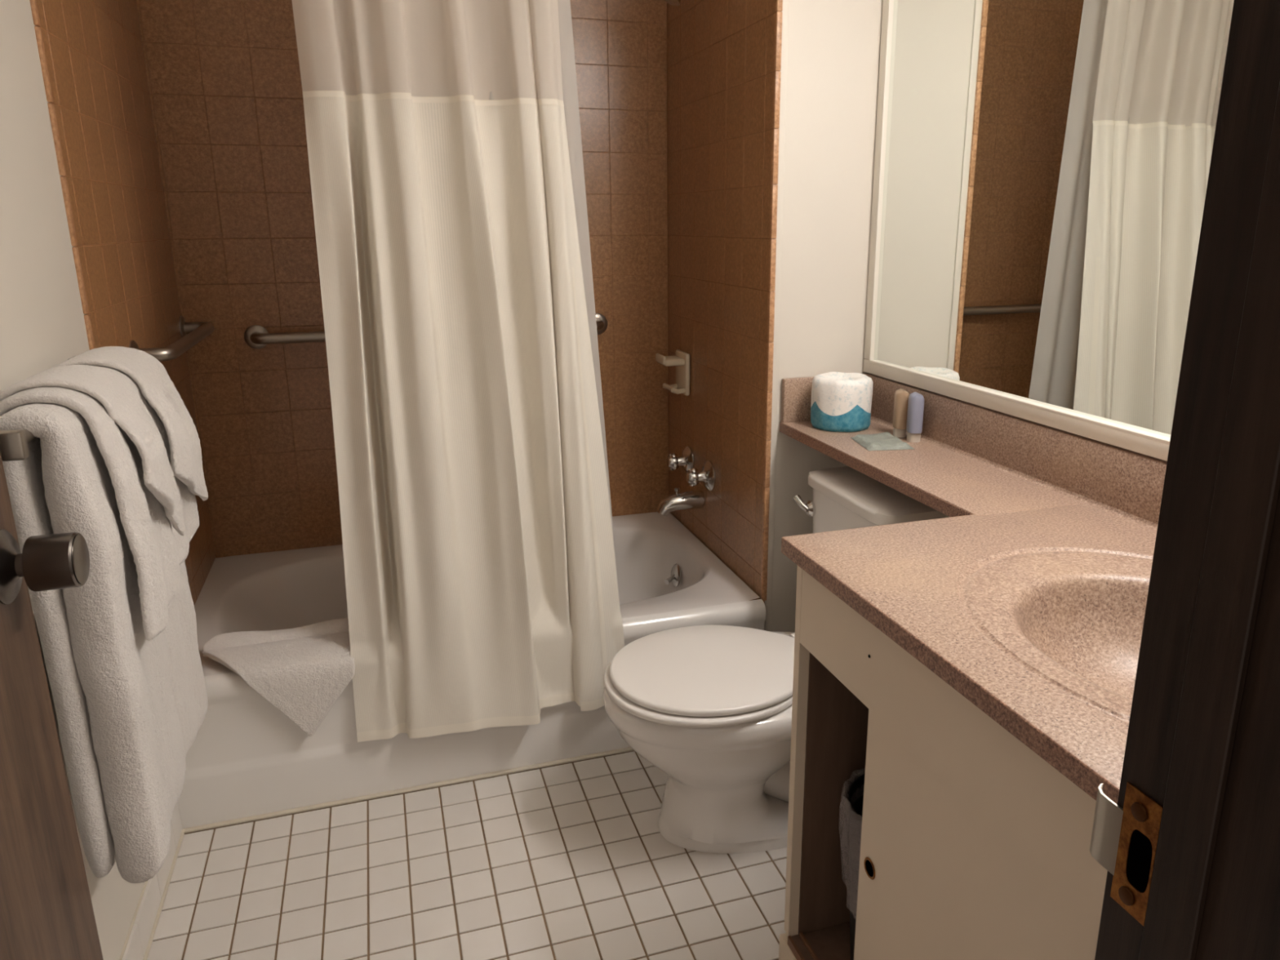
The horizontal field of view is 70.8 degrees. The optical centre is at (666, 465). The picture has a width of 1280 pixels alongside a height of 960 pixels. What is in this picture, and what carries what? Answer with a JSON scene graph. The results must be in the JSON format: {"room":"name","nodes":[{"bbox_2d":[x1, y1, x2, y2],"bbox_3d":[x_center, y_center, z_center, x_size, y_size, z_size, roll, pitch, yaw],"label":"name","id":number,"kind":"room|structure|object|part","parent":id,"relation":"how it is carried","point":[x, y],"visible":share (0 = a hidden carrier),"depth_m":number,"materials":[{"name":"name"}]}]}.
{"room":"hotel bathroom","nodes":[
{"label":"hotel bathroom","id":0,"kind":"room"},
{"bbox_2d":[0,0,215,959],"bbox_3d":[-0.945,-0.224,1.229,0.093,2.245,2.467,-5,16,-17],"label":"wall","id":1,"kind":"structure","parent":0,"point":[86,263],"depth_m":1.56,"materials":[{"name":"beige paint"}]},
{"bbox_2d":[0,355,75,461],"bbox_3d":[-0.848,-0.088,1.246,0.090,0.056,0.568,-5,16,-17],"label":"towel bar","id":2,"kind":"object","parent":1,"relation":"attached to","point":[14,446],"visible":0.24,"depth_m":1.01,"materials":[{"name":"silver metal"}]},
{"bbox_2d":[0,403,186,883],"bbox_3d":[-0.768,0.225,1.234,0.110,0.655,0.245,-5,16,-17],"label":"bath towel","id":3,"kind":"object","parent":2,"relation":"hanging from","point":[120,731],"visible":0.68,"depth_m":1.14,"materials":[{"name":"white fabric"}]},
{"bbox_2d":[0,386,181,640],"bbox_3d":[-0.772,0.051,1.219,0.164,0.339,0.212,-5,16,-17],"label":"hand towel","id":4,"kind":"object","parent":3,"relation":"on","point":[148,532],"visible":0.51,"depth_m":1.16,"materials":[{"name":"white fabric"}]},
{"bbox_2d":[0,364,185,535],"bbox_3d":[-0.775,0.003,1.218,0.188,0.264,0.157,-5,16,-17],"label":"washcloth","id":5,"kind":"object","parent":4,"relation":"on","point":[120,398],"visible":0.74,"depth_m":1.19,"materials":[{"name":"white fabric"}]},
{"bbox_2d":[164,560,207,757],"bbox_3d":[-0.843,0.164,1.452,0.107,0.651,0.236,-5,16,-17],"label":"bath towel","id":6,"kind":"object","parent":2,"relation":"hanging from","point":[188,682],"visible":0.12,"depth_m":1.49,"materials":[{"name":"white fabric"}]},
{"bbox_2d":[89,364,199,564],"bbox_3d":[-0.840,-0.011,1.402,0.153,0.314,0.224,-5,16,-17],"label":"hand towel","id":7,"kind":"object","parent":6,"relation":"on","point":[188,500],"visible":0.13,"depth_m":1.40,"materials":[{"name":"white fabric"}]},
{"bbox_2d":[49,346,208,501],"bbox_3d":[-0.835,-0.041,1.398,0.189,0.273,0.198,-5,16,-17],"label":"washcloth","id":8,"kind":"object","parent":7,"relation":"on","point":[155,384],"visible":0.7,"depth_m":1.36,"materials":[{"name":"white fabric"}]},
{"bbox_2d":[119,801,184,959],"bbox_3d":[-0.783,0.906,1.189,0.014,0.080,1.476,-5,16,-17],"label":"baseboard","id":9,"kind":"structure","parent":1,"relation":"attached to","point":[138,943],"depth_m":1.61,"materials":[{"name":"beige wood"}]},
{"bbox_2d":[128,315,214,361],"bbox_3d":[-1.130,-0.292,2.090,0.080,0.063,0.593,-5,16,-17],"label":"grab bar","id":10,"kind":"object","parent":1,"relation":"attached to","point":[197,331],"visible":0.72,"depth_m":1.99,"materials":[{"name":"silver metal"}]},
{"bbox_3d":[-0.437,-1.185,1.706,1.321,0.056,0.056,-5,16,-17],"label":"curtain rod","id":11,"kind":"object","parent":1,"relation":"attached to","visible":0},
{"bbox_2d":[291,0,624,742],"bbox_3d":[-0.401,-0.301,1.854,0.602,1.756,0.249,-5,16,-17],"label":"shower curtain","id":12,"kind":"object","parent":11,"relation":"hanging from","point":[481,577],"visible":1,"depth_m":1.88,"materials":[{"name":"beige fabric"}]},
{"bbox_2d":[488,0,617,583],"bbox_3d":[-0.387,-0.342,1.974,0.572,1.729,0.049,-5,16,-17],"label":"curtain liner","id":13,"kind":"object","parent":11,"relation":"hanging from","point":[570,94],"visible":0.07,"depth_m":1.97,"materials":[{"name":"white plastic"}]},
{"bbox_2d":[136,0,668,558],"bbox_3d":[-0.472,-0.590,2.582,1.683,2.245,0.091,-5,16,-17],"label":"wall","id":14,"kind":"structure","parent":0,"point":[224,77],"depth_m":2.44,"materials":[{"name":"brown tile"}]},
{"bbox_2d":[244,313,607,348],"bbox_3d":[-0.638,-0.372,2.499,0.990,0.063,0.066,-5,16,-17],"label":"grab bar","id":15,"kind":"object","parent":14,"relation":"attached to","point":[255,336],"visible":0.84,"depth_m":2.37,"materials":[{"name":"silver metal"}]},
{"bbox_2d":[146,751,786,959],"bbox_3d":[-0.025,0.923,1.429,1.770,0.087,3.231,-5,16,-17],"label":"floor","id":16,"kind":"structure","parent":0,"point":[573,860],"depth_m":1.73,"materials":[{"name":"tile"}]},
{"bbox_2d":[177,511,765,828],"bbox_3d":[-0.506,0.453,2.382,1.323,0.328,0.767,-5,16,-17],"label":"bathtub","id":17,"kind":"object","parent":16,"relation":"on","point":[246,757],"visible":0.39,"depth_m":2.08,"materials":[{"name":"white ceramic"}]},
{"bbox_2d":[201,617,355,736],"bbox_3d":[-0.822,0.460,1.932,0.306,0.194,0.172,-5,16,-17],"label":"bath mat","id":18,"kind":"object","parent":17,"relation":"on","point":[302,672],"visible":0.95,"depth_m":1.88,"materials":[{"name":"white fabric"}]},
{"bbox_2d":[184,746,634,833],"bbox_3d":[-0.368,0.705,2.072,1.340,0.007,0.012,-5,16,-17],"label":"trim","id":19,"kind":"structure","parent":17,"relation":"attached to","point":[249,819],"depth_m":2.00,"materials":[{"name":"beige"}]},
{"bbox_3d":[0.012,0.332,2.638,0.016,0.022,0.042,12,19,38],"label":"trip lever","id":20,"kind":"part","parent":17,"relation":"part of","materials":[{"name":"silver metal"}]},
{"bbox_3d":[0.026,0.323,2.652,0.020,0.069,0.070,-5,16,-17],"label":"overflow plate","id":21,"kind":"part","parent":17,"relation":"part of","materials":[{"name":"silver metal"}]},
{"bbox_2d":[603,466,950,853],"bbox_3d":[0.227,0.401,1.857,0.731,0.698,0.382,-5,16,-17],"label":"toilet","id":22,"kind":"object","parent":16,"relation":"on","point":[709,707],"visible":0.63,"depth_m":1.76,"materials":[{"name":"white ceramic"}]},
{"bbox_3d":[0.093,0.418,1.814,0.441,0.016,0.372,-5,16,-17],"label":"seat","id":23,"kind":"part","parent":22,"relation":"part of","materials":[{"name":"white plastic"}]},
{"bbox_3d":[0.191,0.580,1.890,0.653,0.334,0.377,-5,16,-17],"label":"bowl","id":24,"kind":"part","parent":22,"relation":"part of","materials":[{"name":"white ceramic"}]},
{"bbox_3d":[0.101,0.401,1.812,0.434,0.016,0.358,-5,16,-17],"label":"lid","id":25,"kind":"part","parent":22,"relation":"part of","materials":[{"name":"white plastic"}]},
{"bbox_3d":[0.295,0.083,1.973,0.018,0.033,0.041,-10,18,-33],"label":"lever arm","id":26,"kind":"part","parent":22,"relation":"part of","materials":[{"name":"silver metal"}]},
{"bbox_3d":[0.311,0.095,1.968,0.013,0.036,0.036,-5,16,-17],"label":"flush lever","id":27,"kind":"part","parent":22,"relation":"part of","materials":[{"name":"silver metal"}]},
{"bbox_3d":[0.459,0.230,1.911,0.216,0.332,0.323,-5,16,-17],"label":"tank","id":28,"kind":"part","parent":22,"relation":"part of","materials":[{"name":"white ceramic"}]},
{"bbox_3d":[0.458,0.054,1.863,0.229,0.034,0.342,-5,16,-17],"label":"tank lid","id":29,"kind":"part","parent":22,"relation":"part of","materials":[{"name":"white ceramic"}]},
{"bbox_2d":[778,565,1107,959],"bbox_3d":[0.573,0.564,1.161,0.554,0.741,0.786,-5,16,-17],"label":"vanity cabinet","id":30,"kind":"object","parent":16,"relation":"on","point":[974,846],"visible":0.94,"depth_m":1.08,"materials":[{"name":"beige laminate"}]},
{"bbox_3d":[0.459,0.435,1.499,0.549,0.667,0.017,-5,16,-17],"label":"panel","id":31,"kind":"part","parent":30,"relation":"part of","materials":[{"name":"beige laminate"}]},
{"bbox_3d":[0.581,0.860,1.229,0.544,0.013,0.762,-5,16,-17],"label":"panel","id":32,"kind":"part","parent":30,"relation":"part of","materials":[{"name":"brown wood"}]},
{"bbox_2d":[838,767,865,959],"bbox_3d":[0.362,0.648,1.392,0.199,0.311,0.199,-5,16,-17],"label":"trash can","id":33,"kind":"object","parent":30,"relation":"on","point":[851,807],"visible":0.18,"depth_m":1.36,"materials":[{"name":"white plastic"}]},
{"bbox_3d":[0.274,0.541,1.212,0.006,0.029,0.029,-5,16,-17],"label":"finger pull","id":34,"kind":"part","parent":30,"relation":"part of","materials":[{"name":"black metal"}]},
{"bbox_2d":[779,373,1167,804],"bbox_3d":[0.451,0.097,1.396,0.570,0.222,1.526,-5,16,-17],"label":"countertop","id":35,"kind":"structure","parent":30,"relation":"on","point":[1028,601],"depth_m":1.23,"materials":[{"name":"beige stone"}]},
{"bbox_2d":[810,371,873,431],"bbox_3d":[0.395,-0.146,2.041,0.136,0.118,0.136,-5,16,-17],"label":"toilet paper roll","id":36,"kind":"object","parent":35,"relation":"on","point":[841,402],"visible":1,"depth_m":1.99,"materials":[{"name":"white paper"}]},
{"bbox_2d":[850,431,914,450],"bbox_3d":[0.450,-0.054,1.901,0.097,0.011,0.134,-2,15,-8],"label":"packet","id":37,"kind":"object","parent":35,"relation":"on","point":[885,441],"visible":1,"depth_m":1.87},
{"bbox_2d":[892,388,909,437],"bbox_3d":[0.505,-0.113,1.946,0.030,0.102,0.041,1,15,5],"label":"toiletry bottle","id":38,"kind":"object","parent":35,"relation":"on","point":[901,396],"visible":0.95,"depth_m":1.93,"materials":[{"name":"beige plastic"}]},
{"bbox_2d":[906,391,924,442],"bbox_3d":[0.525,-0.102,1.904,0.030,0.102,0.041,0,15,1],"label":"toiletry bottle","id":39,"kind":"object","parent":35,"relation":"on","point":[916,400],"visible":1,"depth_m":1.89,"materials":[{"name":"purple plastic"}]},
{"bbox_2d":[779,419,1085,515],"bbox_3d":[0.490,-0.012,1.806,0.234,0.020,0.743,-5,16,-17],"label":"shelf","id":40,"kind":"object","parent":35,"relation":"attached to","point":[948,477],"depth_m":1.66,"materials":[{"name":"beige stone"}]},
{"bbox_2d":[865,373,1167,524],"bbox_3d":[0.713,0.017,1.462,0.018,0.103,1.526,-5,16,-17],"label":"backsplash","id":41,"kind":"structure","parent":35,"relation":"attached to","point":[1126,480],"depth_m":1.59,"materials":[{"name":"beige stone"}]},
{"bbox_3d":[0.350,0.636,1.012,0.011,0.532,0.516,-5,16,-17],"label":"sliding door","id":42,"kind":"part","parent":30,"relation":"part of","materials":[{"name":"beige laminate"}]},
{"bbox_2d":[666,0,883,632],"bbox_3d":[0.245,-0.540,2.384,0.272,2.245,0.748,-5,16,-17],"label":"wall","id":43,"kind":"structure","parent":0,"point":[724,56],"depth_m":2.13,"materials":[{"name":"brown tile"}]},
{"bbox_2d":[663,0,680,6],"bbox_3d":[0.034,-1.192,2.216,0.119,0.111,0.063,-5,16,-17],"label":"shower","id":44,"kind":"object","parent":43,"relation":"attached to","point":[674,2],"visible":1,"depth_m":2.22,"materials":[{"name":"brown tile"}]},
{"bbox_2d":[655,349,689,395],"bbox_3d":[0.015,-0.268,2.608,0.078,0.122,0.096,-5,16,-17],"label":"soap dish","id":45,"kind":"object","parent":43,"relation":"attached to","point":[682,359],"visible":1,"depth_m":2.58,"materials":[{"name":"beige ceramic"}]},
{"bbox_2d":[655,353,684,366],"bbox_3d":[0.010,-0.306,2.596,0.068,0.030,0.083,-5,16,-17],"label":"tray","id":46,"kind":"object","parent":45,"relation":"on","point":[678,360],"depth_m":2.57,"materials":[{"name":"beige ceramic"}]},
{"bbox_3d":[0.045,-0.270,2.618,0.014,0.122,0.096,-5,16,-17],"label":"plate","id":47,"kind":"part","parent":45,"relation":"part of","materials":[{"name":"beige ceramic"}]},
{"bbox_2d":[656,488,704,516],"bbox_3d":[0.036,0.102,2.553,0.135,0.080,0.052,-5,16,-17],"label":"tub spout","id":48,"kind":"object","parent":43,"relation":"attached to","point":[695,499],"visible":1,"depth_m":2.54,"materials":[{"name":"silver metal"}]},
{"bbox_3d":[0.029,0.074,2.543,0.015,0.021,0.015,4,16,15],"label":"diverter knob","id":49,"kind":"part","parent":48,"relation":"part of","materials":[{"name":"silver metal"}]},
{"bbox_2d":[666,446,694,473],"bbox_3d":[0.035,-0.012,2.636,0.067,0.083,0.083,-5,16,-17],"label":"handle","id":50,"kind":"object","parent":43,"relation":"attached to","point":[686,460],"visible":0.91,"depth_m":2.62,"materials":[{"name":"silver metal"}]},
{"bbox_2d":[685,460,715,490],"bbox_3d":[0.088,0.031,2.476,0.067,0.083,0.083,-5,16,-17],"label":"handle","id":51,"kind":"object","parent":43,"relation":"attached to","point":[708,476],"visible":1,"depth_m":2.46,"materials":[{"name":"silver metal"}]},
{"bbox_2d":[764,0,789,631],"bbox_3d":[0.248,-0.441,2.013,0.019,2.242,0.005,-5,16,-17],"label":"trim","id":52,"kind":"structure","parent":43,"relation":"attached to","point":[768,603],"depth_m":2.03,"materials":[{"name":"beige paint"}]},
{"bbox_3d":[0.219,-0.001,0.386,1.770,2.245,0.139,-5,16,-17],"label":"wall","id":53,"kind":"structure","parent":0,"visible":0},
{"bbox_2d":[0,451,103,959],"bbox_3d":[-0.589,0.042,0.630,0.108,2.014,0.751,-5,16,-17],"label":"door","id":54,"kind":"structure","parent":53,"relation":"in","point":[46,913],"depth_m":0.97,"materials":[{"name":"brown wood"}]},
{"bbox_3d":[-0.672,0.105,0.969,0.072,0.080,0.080,-5,16,-17],"label":"knob","id":55,"kind":"part","parent":54,"relation":"part of","materials":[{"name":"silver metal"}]},
{"bbox_3d":[-0.637,0.102,0.980,0.002,0.055,0.055,-5,16,-17],"label":"knob","id":56,"kind":"part","parent":54,"relation":"part of","materials":[{"name":"grey metal"}]},
{"bbox_2d":[1089,0,1279,959],"bbox_3d":[0.310,0.056,0.433,0.064,2.103,0.173,-5,16,-17],"label":"door frame","id":57,"kind":"structure","parent":53,"relation":"attached to","point":[1188,848],"depth_m":0.45,"materials":[{"name":"brown wood"}]},
{"bbox_3d":[0.269,0.223,0.517,0.001,0.078,0.025,-5,16,-17],"label":"strike plate","id":58,"kind":"part","parent":57,"relation":"part of","materials":[{"name":"gold metal"}]},
{"bbox_3d":[0.667,-0.354,1.687,0.087,2.245,2.380,-5,16,-17],"label":"wall","id":59,"kind":"structure","parent":0,"visible":0},
{"bbox_2d":[863,0,1234,461],"bbox_3d":[0.711,-0.479,1.330,0.030,0.914,1.522,-5,16,-17],"label":"mirror","id":60,"kind":"object","parent":59,"relation":"attached to","point":[1042,167],"visible":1,"depth_m":1.54,"materials":[{"name":"clear glass"}]},
{"bbox_3d":[0.480,-0.662,2.014,0.021,0.851,0.031,-5,16,-17],"label":"frame rail","id":61,"kind":"part","parent":60,"relation":"part of","materials":[{"name":"beige paint"}]},
{"bbox_3d":[0.711,-0.052,1.444,0.021,0.031,1.522,-5,16,-17],"label":"frame rail","id":62,"kind":"part","parent":60,"relation":"part of","materials":[{"name":"beige paint"}]}
]}

